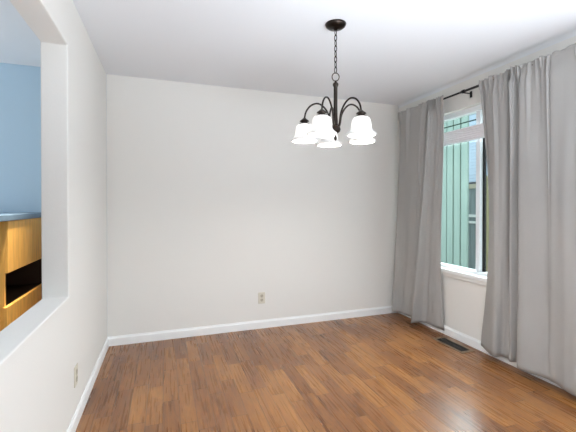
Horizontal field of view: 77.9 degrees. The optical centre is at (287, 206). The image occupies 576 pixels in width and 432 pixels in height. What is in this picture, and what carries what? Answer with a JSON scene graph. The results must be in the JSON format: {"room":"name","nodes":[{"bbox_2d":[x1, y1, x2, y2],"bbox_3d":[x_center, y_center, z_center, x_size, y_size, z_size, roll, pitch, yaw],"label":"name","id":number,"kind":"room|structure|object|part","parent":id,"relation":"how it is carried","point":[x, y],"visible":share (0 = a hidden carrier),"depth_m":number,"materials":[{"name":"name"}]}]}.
{"room":"dining room","nodes":[
{"label":"dining room","id":0,"kind":"room"},
{"bbox_2d":[0,0,106,431],"bbox_3d":[-0.696,0.056,0.314,0.127,2.440,6.047,0,0,-19],"label":"wall","id":1,"kind":"structure","parent":0,"point":[40,350],"depth_m":1.91,"materials":[{"name":"white paint"}]},
{"bbox_2d":[74,363,77,387],"bbox_3d":[-1.224,0.974,2.058,0.009,0.116,0.072,0,0,-19],"label":"wall outlet","id":2,"kind":"object","parent":1,"relation":"attached to","point":[76,366],"visible":1,"depth_m":2.04,"materials":[{"name":"beige plastic"}]},
{"bbox_2d":[67,337,108,431],"bbox_3d":[-0.628,1.234,0.340,0.013,0.082,6.034,0,0,-19],"label":"baseboard","id":3,"kind":"structure","parent":1,"relation":"attached to","point":[76,418],"depth_m":2.31,"materials":[{"name":"white paint"}]},
{"bbox_2d":[0,63,398,336],"bbox_3d":[-1.575,0.032,3.262,6.354,2.440,0.100,0,0,-19],"label":"wall","id":4,"kind":"structure","parent":0,"point":[212,204],"depth_m":3.53,"materials":[{"name":"white paint"}]},
{"bbox_2d":[108,306,396,345],"bbox_3d":[-0.158,1.208,3.701,3.096,0.082,0.013,0,0,-19],"label":"baseboard","id":5,"kind":"structure","parent":4,"relation":"attached to","point":[233,327],"depth_m":3.59,"materials":[{"name":"white paint"}]},
{"bbox_2d":[258,292,264,303],"bbox_3d":[-0.270,0.937,3.662,0.072,0.116,0.009,0,0,-19],"label":"wall outlet","id":6,"kind":"object","parent":4,"relation":"attached to","point":[261,295],"visible":1,"depth_m":3.66,"materials":[{"name":"beige plastic"}]},
{"bbox_2d":[0,0,575,104],"bbox_3d":[-0.571,-1.215,0.347,6.354,0.100,6.247,0,0,-19],"label":"ceiling","id":7,"kind":"structure","parent":0,"point":[393,52],"depth_m":2.53,"materials":[{"name":"white paint"}]},
{"bbox_2d":[291,19,376,146],"bbox_3d":[0.320,-0.804,2.314,0.556,0.752,0.564,0,0,-19],"label":"chandelier","id":8,"kind":"object","parent":7,"relation":"hanging from","point":[361,131],"visible":1,"depth_m":2.27,"materials":[{"name":"white glass"}]},
{"bbox_3d":[0.108,-0.489,2.354,0.182,0.114,0.176,0,0,13],"label":"lamp shade","id":9,"kind":"part","parent":8,"relation":"part of","materials":[{"name":"white glass"}]},
{"bbox_3d":[0.198,-0.594,2.332,0.196,0.177,0.012,0,0,13],"label":"arm","id":10,"kind":"part","parent":8,"relation":"part of","materials":[{"name":"brown metal"}]},
{"bbox_3d":[0.203,-0.488,2.132,0.176,0.114,0.182,0,1,31],"label":"lamp shade","id":11,"kind":"part","parent":8,"relation":"part of","materials":[{"name":"white glass"}]},
{"bbox_3d":[0.250,-0.593,2.210,0.012,0.177,0.196,0,1,31],"label":"arm","id":12,"kind":"part","parent":8,"relation":"part of","materials":[{"name":"brown metal"}]},
{"bbox_3d":[0.290,-0.491,2.512,0.176,0.114,0.182,0,0,-5],"label":"lamp shade","id":13,"kind":"part","parent":8,"relation":"part of","materials":[{"name":"white glass"}]},
{"bbox_3d":[0.412,-0.594,2.351,0.196,0.177,0.012,0,0,-23],"label":"arm","id":14,"kind":"part","parent":8,"relation":"part of","materials":[{"name":"brown metal"}]},
{"bbox_3d":[0.382,-0.593,2.222,0.012,0.177,0.196,0,1,-41],"label":"arm","id":15,"kind":"part","parent":8,"relation":"part of","materials":[{"name":"brown metal"}]},
{"bbox_3d":[0.443,-0.488,2.153,0.176,0.114,0.182,0,1,-41],"label":"lamp shade","id":16,"kind":"part","parent":8,"relation":"part of","materials":[{"name":"white glass"}]},
{"bbox_3d":[0.497,-0.490,2.388,0.182,0.114,0.176,0,0,-23],"label":"lamp shade","id":17,"kind":"part","parent":8,"relation":"part of","materials":[{"name":"white glass"}]},
{"bbox_2d":[75,312,575,431],"bbox_3d":[-0.571,1.325,0.367,6.354,0.100,6.247,0,0,-19],"label":"floor","id":18,"kind":"structure","parent":0,"point":[382,372],"depth_m":2.52,"materials":[{"name":"brown wood"}]},
{"bbox_2d":[0,212,41,330],"bbox_3d":[-2.167,0.655,2.346,0.672,1.209,1.240,0,0,-19],"label":"cabinet","id":19,"kind":"object","parent":18,"relation":"on","point":[20,232],"visible":0.56,"depth_m":2.57,"materials":[{"name":"brown wood"}]},
{"bbox_2d":[0,212,40,221],"bbox_3d":[-2.167,0.071,2.341,0.672,0.040,1.240,0,0,-19],"label":"countertop","id":20,"kind":"structure","parent":19,"relation":"on","point":[4,216],"depth_m":2.52,"materials":[{"name":"grey stone"}]},
{"bbox_3d":[-1.938,0.910,2.652,0.024,0.535,0.795,0,0,-19],"label":"door panel","id":21,"kind":"part","parent":19,"relation":"part of","materials":[{"name":"brown wood"}]},
{"bbox_2d":[6,284,39,305],"bbox_3d":[-2.228,0.662,2.566,0.580,0.022,0.723,0,0,-19],"label":"shelf","id":22,"kind":"object","parent":19,"relation":"attached to","point":[14,292],"depth_m":2.73,"materials":[{"name":"brown wood"}]},
{"bbox_3d":[-1.945,0.258,2.660,0.020,0.338,0.765,0,0,-19],"label":"drawer","id":23,"kind":"part","parent":19,"relation":"part of","materials":[{"name":"brown wood"}]},
{"bbox_2d":[432,336,474,353],"bbox_3d":[1.493,1.246,3.232,0.146,0.012,0.365,0,0,-19],"label":"floor vent","id":24,"kind":"object","parent":18,"relation":"in","point":[460,348],"visible":1,"depth_m":3.21,"materials":[{"name":"brown metal"}]},
{"bbox_2d":[399,36,575,340],"bbox_3d":[2.361,0.047,1.370,0.150,2.440,6.047,0,0,-19],"label":"wall","id":25,"kind":"structure","parent":0,"point":[463,302],"depth_m":3.26,"materials":[{"name":"white paint"}]},
{"bbox_2d":[441,104,486,285],"bbox_3d":[1.694,-0.117,3.230,0.157,1.590,1.300,0,0,-19],"label":"window","id":26,"kind":"structure","parent":25,"relation":"in","point":[478,275],"depth_m":3.20,"materials":[{"name":"white plastic"}]},
{"bbox_3d":[1.657,0.625,3.222,0.077,0.032,1.300,0,0,-19],"label":"sill","id":27,"kind":"part","parent":26,"relation":"part of","materials":[{"name":"white paint"}]},
{"bbox_2d":[444,123,484,145],"bbox_3d":[1.679,-0.670,3.220,0.020,0.130,1.156,0,0,-19],"label":"window blind","id":28,"kind":"object","parent":26,"relation":"attached to","point":[474,132],"visible":0.2,"depth_m":3.31,"materials":[{"name":"white plastic"}]},
{"bbox_3d":[1.679,-0.611,3.220,0.020,0.012,1.156,0,0,-19],"label":"rail","id":29,"kind":"part","parent":28,"relation":"part of","materials":[{"name":"white plastic"}]},
{"bbox_3d":[1.764,-0.141,3.195,0.022,1.452,0.022,0,0,-19],"label":"screen frame","id":30,"kind":"part","parent":26,"relation":"part of","materials":[{"name":"black metal"}]},
{"bbox_2d":[398,312,561,388],"bbox_3d":[2.286,1.226,1.347,0.013,0.082,6.034,0,0,-19],"label":"baseboard","id":31,"kind":"structure","parent":25,"relation":"attached to","point":[448,331],"depth_m":3.22,"materials":[{"name":"white paint"}]},
{"bbox_2d":[397,29,575,107],"bbox_3d":[2.275,-1.155,1.331,0.032,0.034,6.047,0,0,-19],"label":"trim","id":32,"kind":"structure","parent":25,"relation":"attached to","point":[572,33],"depth_m":2.92,"materials":[{"name":"white paint"}]},
{"bbox_2d":[443,64,532,99],"bbox_3d":[1.665,-1.012,2.981,0.108,0.064,2.188,0,0,-19],"label":"curtain rod","id":33,"kind":"object","parent":25,"relation":"attached to","point":[464,91],"visible":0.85,"depth_m":3.18,"materials":[{"name":"black metal"}]},
{"bbox_2d":[392,95,443,329],"bbox_3d":[1.351,0.073,3.752,0.161,2.276,0.770,0,0,-19],"label":"curtain","id":34,"kind":"object","parent":33,"relation":"hanging from","point":[417,288],"visible":1,"depth_m":3.67,"materials":[{"name":"grey fabric"}]},
{"bbox_3d":[1.419,-1.030,3.585,0.017,0.017,0.885,0,0,-19],"label":"rod","id":35,"kind":"part","parent":33,"relation":"part of","materials":[{"name":"black metal"}]},
{"bbox_3d":[1.764,-1.022,2.585,0.021,0.021,1.310,0,0,-19],"label":"rod","id":36,"kind":"part","parent":33,"relation":"part of","materials":[{"name":"black metal"}]},
{"bbox_2d":[479,43,575,396],"bbox_3d":[1.766,0.074,2.551,0.139,2.263,1.062,0,0,-15],"label":"curtain","id":37,"kind":"object","parent":33,"relation":"hanging from","point":[529,110],"visible":1,"depth_m":2.55,"materials":[{"name":"grey fabric"}]},
{"label":"outside","id":38,"kind":"structure","parent":0,"visible":0},
{"bbox_3d":[6.285,1.544,7.474,11.246,0.050,22.000,0,0,-19],"label":"ground","id":39,"kind":"structure","parent":38,"visible":0},
{"bbox_2d":[441,116,468,267],"bbox_3d":[2.322,-0.296,6.827,0.110,3.640,2.833,0,0,-19],"label":"building","id":40,"kind":"structure","parent":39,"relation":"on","point":[455,188],"depth_m":5.71,"materials":[{"name":"green"}]},
{"bbox_2d":[469,184,475,268],"bbox_3d":[4.271,0.501,7.870,0.110,2.030,6.080,0,0,-19],"label":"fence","id":41,"kind":"object","parent":39,"relation":"on","point":[472,187],"visible":0.02,"depth_m":8.08,"materials":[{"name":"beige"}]},
{"bbox_3d":[4.288,-0.464,7.826,0.100,0.100,6.000,0,0,-19],"label":"cap rail","id":42,"kind":"part","parent":41,"relation":"part of","materials":[{"name":"beige wood"}]},
{"bbox_2d":[469,113,487,183],"bbox_3d":[7.028,-1.107,10.884,4.400,5.200,12.600,0,0,-19],"label":"neighbor house","id":43,"kind":"structure","parent":39,"relation":"on","point":[472,144],"depth_m":11.25,"materials":[{"name":"blue"}]},
{"bbox_2d":[486,176,488,271],"bbox_3d":[2.605,0.566,4.713,0.100,1.950,0.100,0,0,-19],"label":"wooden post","id":44,"kind":"object","parent":39,"relation":"on","point":[487,195],"visible":0.06,"depth_m":4.68,"materials":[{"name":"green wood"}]}
]}

